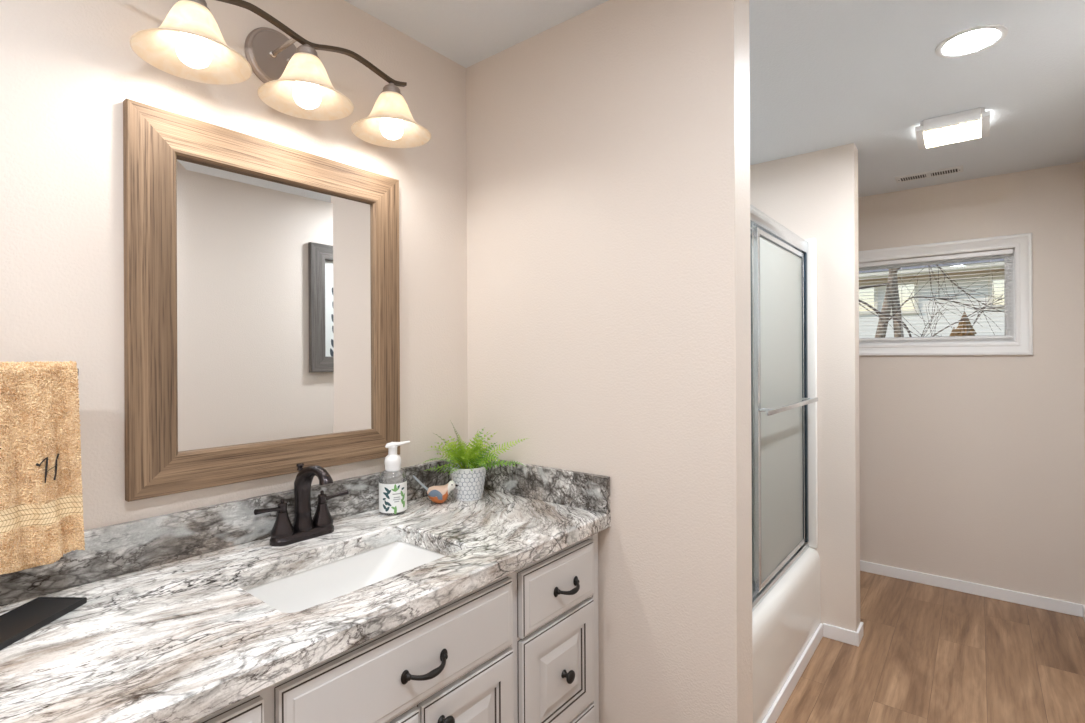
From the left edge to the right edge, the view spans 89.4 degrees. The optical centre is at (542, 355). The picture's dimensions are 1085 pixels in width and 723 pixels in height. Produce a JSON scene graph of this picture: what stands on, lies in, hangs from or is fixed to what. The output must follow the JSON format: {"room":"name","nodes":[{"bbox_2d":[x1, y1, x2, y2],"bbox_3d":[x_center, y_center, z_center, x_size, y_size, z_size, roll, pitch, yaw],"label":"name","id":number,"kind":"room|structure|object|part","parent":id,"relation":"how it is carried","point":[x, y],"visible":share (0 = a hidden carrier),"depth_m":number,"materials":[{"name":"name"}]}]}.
{"room":"bathroom","nodes":[
{"label":"bathroom","id":0,"kind":"room"},
{"bbox_2d":[0,0,467,529],"bbox_3d":[-0.172,0.193,2.172,0.120,2.440,5.297,0,0,38],"label":"wall","id":1,"kind":"structure","parent":0,"point":[68,68],"depth_m":1.17,"materials":[{"name":"paint"}]},
{"bbox_2d":[0,459,455,605],"bbox_3d":[-0.694,0.406,1.402,0.020,0.104,1.400,0,0,38],"label":"backsplash","id":2,"kind":"structure","parent":1,"relation":"attached to","point":[110,551],"depth_m":1.24,"materials":[{"name":"stone"}]},
{"bbox_2d":[123,98,399,501],"bbox_3d":[-0.666,-0.119,1.433,0.025,0.851,0.694,0,0,38],"label":"wall mirror","id":3,"kind":"object","parent":1,"relation":"attached to","point":[262,291],"visible":0.98,"depth_m":1.36,"materials":[{"name":"brown wood"}]},
{"bbox_3d":[-0.668,-0.498,1.433,0.025,0.093,0.694,0,0,38],"label":"frame rail","id":4,"kind":"part","parent":3,"relation":"part of","materials":[{"name":"wood"}]},
{"bbox_3d":[-0.665,0.263,1.433,0.025,0.088,0.694,0,0,38],"label":"frame rail","id":5,"kind":"part","parent":3,"relation":"part of","materials":[{"name":"wood"}]},
{"bbox_2d":[176,157,372,452],"bbox_3d":[-0.670,-0.117,1.437,0.009,0.678,0.518,0,0,38],"label":"mirror glass","id":6,"kind":"object","parent":3,"relation":"on","point":[274,270],"depth_m":1.40,"materials":[{"name":"silver"}]},
{"bbox_2d":[130,0,430,147],"bbox_3d":[-0.590,-0.729,1.362,0.238,0.230,0.718,0,0,38],"label":"vanity light","id":7,"kind":"object","parent":1,"relation":"attached to","point":[189,44],"visible":1,"depth_m":1.33,"materials":[{"name":"white glass"}]},
{"bbox_3d":[-0.738,-0.680,1.160,0.218,0.106,0.218,0,0,38],"label":"lamp shade","id":8,"kind":"part","parent":7,"relation":"part of","materials":[{"name":"white glass"}]},
{"bbox_3d":[-0.738,-0.669,1.160,0.065,0.112,0.065,0,0,38],"label":"bulb","id":9,"kind":"part","parent":7,"relation":"part of","materials":[{"name":"white glass"}]},
{"bbox_3d":[-0.686,-0.767,1.417,0.019,0.152,0.152,0,0,38],"label":"plate","id":10,"kind":"part","parent":7,"relation":"part of","materials":[{"name":"brown metal"}]},
{"bbox_3d":[-0.645,-0.772,1.373,0.111,0.021,0.018,0,0,32],"label":"arm","id":11,"kind":"part","parent":7,"relation":"part of","materials":[{"name":"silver metal"}]},
{"bbox_3d":[-0.582,-0.681,1.356,0.218,0.106,0.218,0,0,38],"label":"lamp shade","id":12,"kind":"part","parent":7,"relation":"part of","materials":[{"name":"white glass"}]},
{"bbox_3d":[-0.582,-0.670,1.356,0.065,0.112,0.065,0,0,38],"label":"bulb","id":13,"kind":"part","parent":7,"relation":"part of","materials":[{"name":"white glass"}]},
{"bbox_3d":[-0.426,-0.681,1.552,0.218,0.106,0.218,0,0,38],"label":"lamp shade","id":14,"kind":"part","parent":7,"relation":"part of","materials":[{"name":"white glass"}]},
{"bbox_3d":[-0.426,-0.671,1.552,0.065,0.112,0.065,0,0,38],"label":"bulb","id":15,"kind":"part","parent":7,"relation":"part of","materials":[{"name":"white glass"}]},
{"bbox_3d":[-1.048,0.035,0.905,0.085,0.028,0.424,0,0,38],"label":"towel bar","id":16,"kind":"object","parent":1,"relation":"attached to","visible":0},
{"bbox_2d":[0,361,84,574],"bbox_3d":[-0.928,0.199,0.988,0.066,0.381,0.153,0,0,38],"label":"hand towel","id":17,"kind":"object","parent":16,"relation":"hanging from","point":[41,500],"visible":1,"depth_m":0.98,"materials":[{"name":"fabric"}]},
{"bbox_2d":[466,0,752,722],"bbox_3d":[0.143,0.192,1.705,0.955,2.440,0.117,0,0,38],"label":"wall","id":18,"kind":"structure","parent":0,"point":[608,146],"depth_m":1.54,"materials":[{"name":"paint"}]},
{"bbox_2d":[472,458,609,513],"bbox_3d":[-0.033,0.403,1.758,0.570,0.104,0.020,0,0,38],"label":"backsplash","id":19,"kind":"structure","parent":18,"relation":"attached to","point":[586,491],"depth_m":1.70,"materials":[{"name":"stone"}]},
{"bbox_2d":[345,0,1084,196],"bbox_3d":[0.601,-1.091,1.553,2.110,0.120,5.297,0,0,38],"label":"ceiling","id":20,"kind":"structure","parent":0,"point":[825,74],"depth_m":1.97,"materials":[{"name":"paint"}]},
{"bbox_2d":[895,165,962,182],"bbox_3d":[2.203,-1.034,3.131,0.315,0.009,0.120,0,0,38],"label":"ceiling vent","id":21,"kind":"object","parent":20,"relation":"in","point":[957,169],"visible":1,"depth_m":3.12,"materials":[{"name":"white metal"}]},
{"bbox_2d":[915,107,989,149],"bbox_3d":[1.833,-1.002,2.451,0.256,0.070,0.275,0,0,38],"label":"fan light","id":22,"kind":"object","parent":20,"relation":"attached to","point":[973,124],"visible":1,"depth_m":2.38,"materials":[{"name":"beige plastic"}]},
{"bbox_2d":[935,24,1007,57],"bbox_3d":[1.407,-1.031,1.803,0.190,0.006,0.190,0,0,38],"label":"recessed light","id":23,"kind":"object","parent":20,"relation":"in","point":[976,39],"visible":1,"depth_m":1.79,"materials":[{"name":"white plastic"}]},
{"bbox_2d":[750,143,859,631],"bbox_3d":[1.181,0.186,3.008,0.957,2.440,0.117,0,0,38],"label":"wall","id":24,"kind":"structure","parent":0,"point":[814,194],"depth_m":2.73,"materials":[{"name":"paint"}]},
{"bbox_2d":[823,622,862,646],"bbox_3d":[1.191,1.373,3.005,0.969,0.066,0.141,0,0,38],"label":"baseboard","id":25,"kind":"structure","parent":24,"relation":"attached to","point":[840,634],"depth_m":2.70,"materials":[{"name":"white wood"}]},
{"bbox_2d":[776,571,1084,722],"bbox_3d":[0.613,1.459,1.553,2.110,0.100,5.297,0,0,38],"label":"floor","id":26,"kind":"structure","parent":0,"point":[925,653],"depth_m":2.49,"materials":[{"name":"wood"}]},
{"bbox_2d":[194,533,598,722],"bbox_3d":[-0.456,0.958,1.221,0.605,0.914,1.370,0,0,38],"label":"vanity cabinet","id":27,"kind":"object","parent":26,"relation":"on","point":[522,646],"visible":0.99,"depth_m":1.20,"materials":[{"name":"paint"}]},
{"bbox_3d":[-0.531,0.603,0.715,0.022,0.155,0.326,0,0,38],"label":"drawer","id":28,"kind":"part","parent":27,"relation":"part of","materials":[{"name":"paint"}]},
{"bbox_2d":[0,489,610,722],"bbox_3d":[-0.470,0.478,1.224,0.591,0.043,1.400,0,0,38],"label":"countertop","id":29,"kind":"structure","parent":27,"relation":"on","point":[183,640],"depth_m":0.97,"materials":[{"name":"stone"}]},
{"bbox_2d":[0,597,86,649],"bbox_3d":[-0.891,0.453,0.930,0.092,0.011,0.188,0,0,-1],"label":"tray","id":30,"kind":"object","parent":29,"relation":"on","point":[33,615],"visible":1,"depth_m":0.95,"materials":[{"name":"black stone"}]},
{"bbox_2d":[254,463,348,546],"bbox_3d":[-0.600,0.363,1.382,0.180,0.189,0.178,0,0,-7],"label":"faucet","id":31,"kind":"object","parent":29,"relation":"on","point":[304,527],"visible":1,"depth_m":1.37,"materials":[{"name":"brown metal"}]},
{"bbox_3d":[-0.653,0.366,1.321,0.023,0.032,0.081,0,0,31],"label":"lever","id":32,"kind":"part","parent":31,"relation":"part of","materials":[{"name":"brown metal"}]},
{"bbox_3d":[-0.638,0.410,1.346,0.055,0.057,0.055,0,0,38],"label":"handle","id":33,"kind":"part","parent":31,"relation":"part of","materials":[{"name":"brown metal"}]},
{"bbox_3d":[-0.616,0.290,1.394,0.019,0.035,0.019,0,0,38],"label":"lift rod","id":34,"kind":"part","parent":31,"relation":"part of","materials":[{"name":"brown metal"}]},
{"bbox_3d":[-0.606,0.447,1.387,0.058,0.021,0.162,0,0,38],"label":"plate","id":35,"kind":"part","parent":31,"relation":"part of","materials":[{"name":"brown metal"}]},
{"bbox_3d":[-0.566,0.353,1.355,0.152,0.169,0.050,0,0,38],"label":"spout","id":36,"kind":"part","parent":31,"relation":"part of","materials":[{"name":"brown metal"}]},
{"bbox_3d":[-0.573,0.410,1.428,0.055,0.057,0.055,0,0,38],"label":"handle","id":37,"kind":"part","parent":31,"relation":"part of","materials":[{"name":"brown metal"}]},
{"bbox_3d":[-0.553,0.365,1.448,0.081,0.032,0.023,0,0,-44],"label":"lever","id":38,"kind":"part","parent":31,"relation":"part of","materials":[{"name":"brown metal"}]},
{"bbox_2d":[244,542,445,612],"bbox_3d":[-0.417,0.565,1.227,0.320,0.129,0.490,0,0,38],"label":"sink","id":39,"kind":"object","parent":29,"relation":"in","point":[300,591],"visible":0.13,"depth_m":1.34,"materials":[{"name":"ceramic"}]},
{"bbox_2d":[379,441,409,514],"bbox_3d":[-0.438,0.354,1.606,0.080,0.205,0.080,0,0,15],"label":"soap dispenser","id":40,"kind":"object","parent":29,"relation":"on","point":[392,497],"visible":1,"depth_m":1.58,"materials":[{"name":"white plastic"}]},
{"bbox_2d":[379,469,406,514],"bbox_3d":[-0.438,0.392,1.606,0.079,0.128,0.079,0,0,38],"label":"bottle","id":41,"kind":"object","parent":40,"relation":"on","point":[392,497],"depth_m":1.57,"materials":[{"name":"white"}]},
{"bbox_2d":[413,475,458,502],"bbox_3d":[-0.329,0.412,1.693,0.136,0.086,0.064,0,0,-16],"label":"bird figurine","id":42,"kind":"object","parent":29,"relation":"on","point":[437,494],"visible":1,"depth_m":1.68,"materials":[{"name":"orange ceramic"}]},
{"bbox_2d":[423,420,527,500],"bbox_3d":[-0.249,0.332,1.732,0.286,0.247,0.326,0,0,38],"label":"potted fern","id":43,"kind":"object","parent":29,"relation":"on","point":[469,475],"visible":0.99,"depth_m":1.72,"materials":[{"name":"plant"}]},
{"bbox_2d":[450,462,486,500],"bbox_3d":[-0.238,0.403,1.763,0.118,0.104,0.118,0,0,38],"label":"pot","id":44,"kind":"object","parent":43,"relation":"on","point":[471,483],"depth_m":1.72,"materials":[{"name":"ceramic"}]},
{"bbox_3d":[-0.244,0.601,1.075,0.022,0.156,0.549,0,0,38],"label":"false drawer","id":45,"kind":"part","parent":27,"relation":"part of","materials":[{"name":"paint"}]},
{"bbox_3d":[-0.328,0.982,0.969,0.020,0.584,0.275,0,0,38],"label":"door","id":46,"kind":"part","parent":27,"relation":"part of","materials":[{"name":"paint"}]},
{"bbox_3d":[-0.218,0.606,1.065,0.037,0.026,0.115,0,0,38],"label":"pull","id":47,"kind":"part","parent":27,"relation":"part of","materials":[{"name":"metal"}]},
{"bbox_3d":[-0.195,0.737,1.101,0.030,0.033,0.033,0,0,38],"label":"knob","id":48,"kind":"part","parent":27,"relation":"part of","materials":[{"name":"metal"}]},
{"bbox_3d":[-0.155,0.981,1.186,0.020,0.584,0.271,0,0,38],"label":"door","id":49,"kind":"part","parent":27,"relation":"part of","materials":[{"name":"paint"}]},
{"bbox_3d":[0.045,0.834,1.440,0.020,0.292,0.312,0,0,38],"label":"drawer","id":50,"kind":"part","parent":27,"relation":"part of","materials":[{"name":"paint"}]},
{"bbox_3d":[0.045,0.601,1.439,0.022,0.155,0.312,0,0,38],"label":"drawer","id":51,"kind":"part","parent":27,"relation":"part of","materials":[{"name":"paint"}]},
{"bbox_3d":[0.073,0.605,1.432,0.037,0.026,0.107,0,0,38],"label":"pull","id":52,"kind":"part","parent":27,"relation":"part of","materials":[{"name":"metal"}]},
{"bbox_3d":[0.067,0.834,1.430,0.030,0.033,0.033,0,0,38],"label":"knob","id":53,"kind":"part","parent":27,"relation":"part of","materials":[{"name":"metal"}]},
{"bbox_3d":[0.047,1.129,1.440,0.020,0.285,0.312,0,0,38],"label":"drawer","id":54,"kind":"part","parent":27,"relation":"part of","materials":[{"name":"paint"}]},
{"bbox_2d":[752,238,820,722],"bbox_3d":[0.602,0.409,2.405,0.798,2.000,1.547,0,0,38],"label":"bathtub","id":55,"kind":"object","parent":26,"relation":"on","point":[786,620],"visible":0.18,"depth_m":2.45,"materials":[{"name":"plastic"}]},
{"bbox_2d":[750,204,817,611],"bbox_3d":[0.874,0.195,2.188,0.125,1.551,1.502,0,0,38],"label":"shower door","id":56,"kind":"structure","parent":55,"relation":"attached to","point":[779,441],"depth_m":2.41,"materials":[{"name":"glass"}]},
{"bbox_3d":[0.618,0.215,1.938,0.018,1.453,0.737,0,0,38],"label":"panel frame","id":57,"kind":"part","parent":56,"relation":"part of","materials":[{"name":"silver metal"}]},
{"bbox_3d":[1.082,0.212,2.475,0.018,1.453,0.740,0,0,38],"label":"panel frame","id":58,"kind":"part","parent":56,"relation":"part of","materials":[{"name":"silver metal"}]},
{"bbox_3d":[1.082,0.212,2.475,0.006,1.429,0.720,0,0,38],"label":"glass panel","id":59,"kind":"part","parent":56,"relation":"part of","materials":[{"name":"white"}]},
{"bbox_2d":[762,623,822,722],"bbox_3d":[0.921,1.375,2.148,0.012,0.066,1.537,0,0,38],"label":"baseboard","id":60,"kind":"structure","parent":55,"relation":"attached to","point":[783,696],"depth_m":2.32,"materials":[{"name":"white wood"}]},
{"bbox_2d":[858,161,1084,604],"bbox_3d":[2.212,0.181,3.572,2.110,2.440,0.140,0,0,38],"label":"wall","id":61,"kind":"structure","parent":0,"point":[972,467],"depth_m":3.18,"materials":[{"name":"paint"}]},
{"bbox_2d":[859,233,1032,355],"bbox_3d":[2.274,-0.343,3.471,1.231,0.681,0.107,0,0,38],"label":"window","id":62,"kind":"structure","parent":61,"relation":"in","point":[1021,343],"depth_m":3.21,"materials":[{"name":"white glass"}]},
{"bbox_2d":[859,249,1012,340],"bbox_3d":[2.271,-0.355,3.467,1.073,0.508,0.038,0,0,38],"label":"mini blind","id":63,"kind":"object","parent":62,"relation":"attached to","point":[1007,251],"visible":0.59,"depth_m":3.35,"materials":[{"name":"white plastic"}]},
{"bbox_3d":[2.273,-0.347,3.470,0.001,0.473,0.028,0,0,38],"label":"ladder cord","id":64,"kind":"part","parent":63,"relation":"part of","materials":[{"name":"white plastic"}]},
{"bbox_3d":[2.274,-0.107,3.470,1.065,0.012,0.022,0,0,38],"label":"rail","id":65,"kind":"part","parent":63,"relation":"part of","materials":[{"name":"white plastic"}]},
{"bbox_3d":[2.653,-0.416,3.144,0.009,0.350,0.009,0,0,38],"label":"pull cord","id":66,"kind":"part","parent":63,"relation":"part of","materials":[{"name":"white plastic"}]},
{"bbox_3d":[2.298,-0.344,3.501,1.085,0.535,0.030,0,0,38],"label":"sash","id":67,"kind":"part","parent":62,"relation":"part of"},
{"bbox_2d":[860,560,1082,616],"bbox_3d":[2.166,1.369,3.516,1.858,0.066,0.012,0,0,38],"label":"baseboard","id":68,"kind":"structure","parent":61,"relation":"attached to","point":[1046,603],"depth_m":3.21,"materials":[{"name":"white wood"}]},
{"bbox_2d":[1083,159,1084,405],"bbox_3d":[1.386,0.185,0.934,0.120,2.440,5.297,0,0,38],"label":"wall","id":69,"kind":"structure","parent":0,"point":[1084,159],"depth_m":2.92,"materials":[{"name":"paint"}]},
{"bbox_2d":[1083,605,1084,621],"bbox_3d":[1.334,1.373,0.967,0.012,0.066,5.037,0,0,38],"label":"baseboard","id":70,"kind":"structure","parent":69,"relation":"attached to","point":[1083,605],"depth_m":2.91,"materials":[{"name":"white wood"}]},
{"label":"outside","id":71,"kind":"structure","parent":0,"visible":0},
{"bbox_3d":[11.174,1.807,20.357,45.000,0.100,36.963,0,0,38],"label":"ground","id":72,"kind":"structure","parent":71,"visible":0},
{"bbox_2d":[859,259,1004,337],"bbox_3d":[9.663,-0.988,16.062,27.000,5.505,3.950,0,0,38],"label":"neighbor house","id":73,"kind":"structure","parent":72,"relation":"on","point":[870,329],"depth_m":14.00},
{"bbox_3d":[8.880,-1.556,15.073,0.410,0.650,0.020,0,0,38],"label":"pane","id":74,"kind":"part","parent":73,"relation":"part of","materials":[{"name":"grey glass"}]},
{"bbox_3d":[9.573,-1.540,14.522,0.460,0.690,0.020,0,0,38],"label":"pane","id":75,"kind":"part","parent":73,"relation":"part of","materials":[{"name":"grey glass"}]},
{"bbox_3d":[11.205,-1.553,13.225,0.550,0.620,0.020,0,0,38],"label":"pane","id":76,"kind":"part","parent":73,"relation":"part of","materials":[{"name":"grey glass"}]},
{"bbox_2d":[859,263,1004,337],"bbox_3d":[5.848,-0.505,7.948,2.747,4.645,1.479,0,0,38],"label":"bare tree","id":77,"kind":"object","parent":72,"relation":"on","point":[881,333],"visible":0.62,"depth_m":8.29,"materials":[{"name":"brown plant"}]},
{"bbox_3d":[5.454,-0.502,8.876,0.971,4.641,0.194,0,0,29],"label":"stem","id":78,"kind":"part","parent":77,"relation":"part of","materials":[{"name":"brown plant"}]},
{"bbox_3d":[5.577,-0.509,8.833,0.574,4.635,0.182,0,0,22],"label":"stem","id":79,"kind":"part","parent":77,"relation":"part of","materials":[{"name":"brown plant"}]},
{"bbox_2d":[950,327,957,335],"bbox_3d":[7.116,0.657,9.428,1.752,2.300,1.740,0,0,38],"label":"conifer","id":80,"kind":"object","parent":72,"relation":"on","point":[954,329],"visible":0.09,"depth_m":9.39,"materials":[{"name":"brown plant"}]},
{"bbox_2d":[925,275,1004,336],"bbox_3d":[5.832,0.379,7.250,1.587,2.850,0.510,0,0,27],"label":"bare sapling","id":81,"kind":"object","parent":72,"relation":"on","point":[990,304],"visible":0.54,"depth_m":7.20,"materials":[{"name":"brown plant"}]},
{"bbox_2d":[956,313,976,335],"bbox_3d":[8.794,0.442,11.388,2.194,2.705,2.133,0,0,38],"label":"conifer","id":82,"kind":"object","parent":72,"relation":"on","point":[962,332],"visible":0.11,"depth_m":11.30,"materials":[{"name":"brown plant"}]}
]}

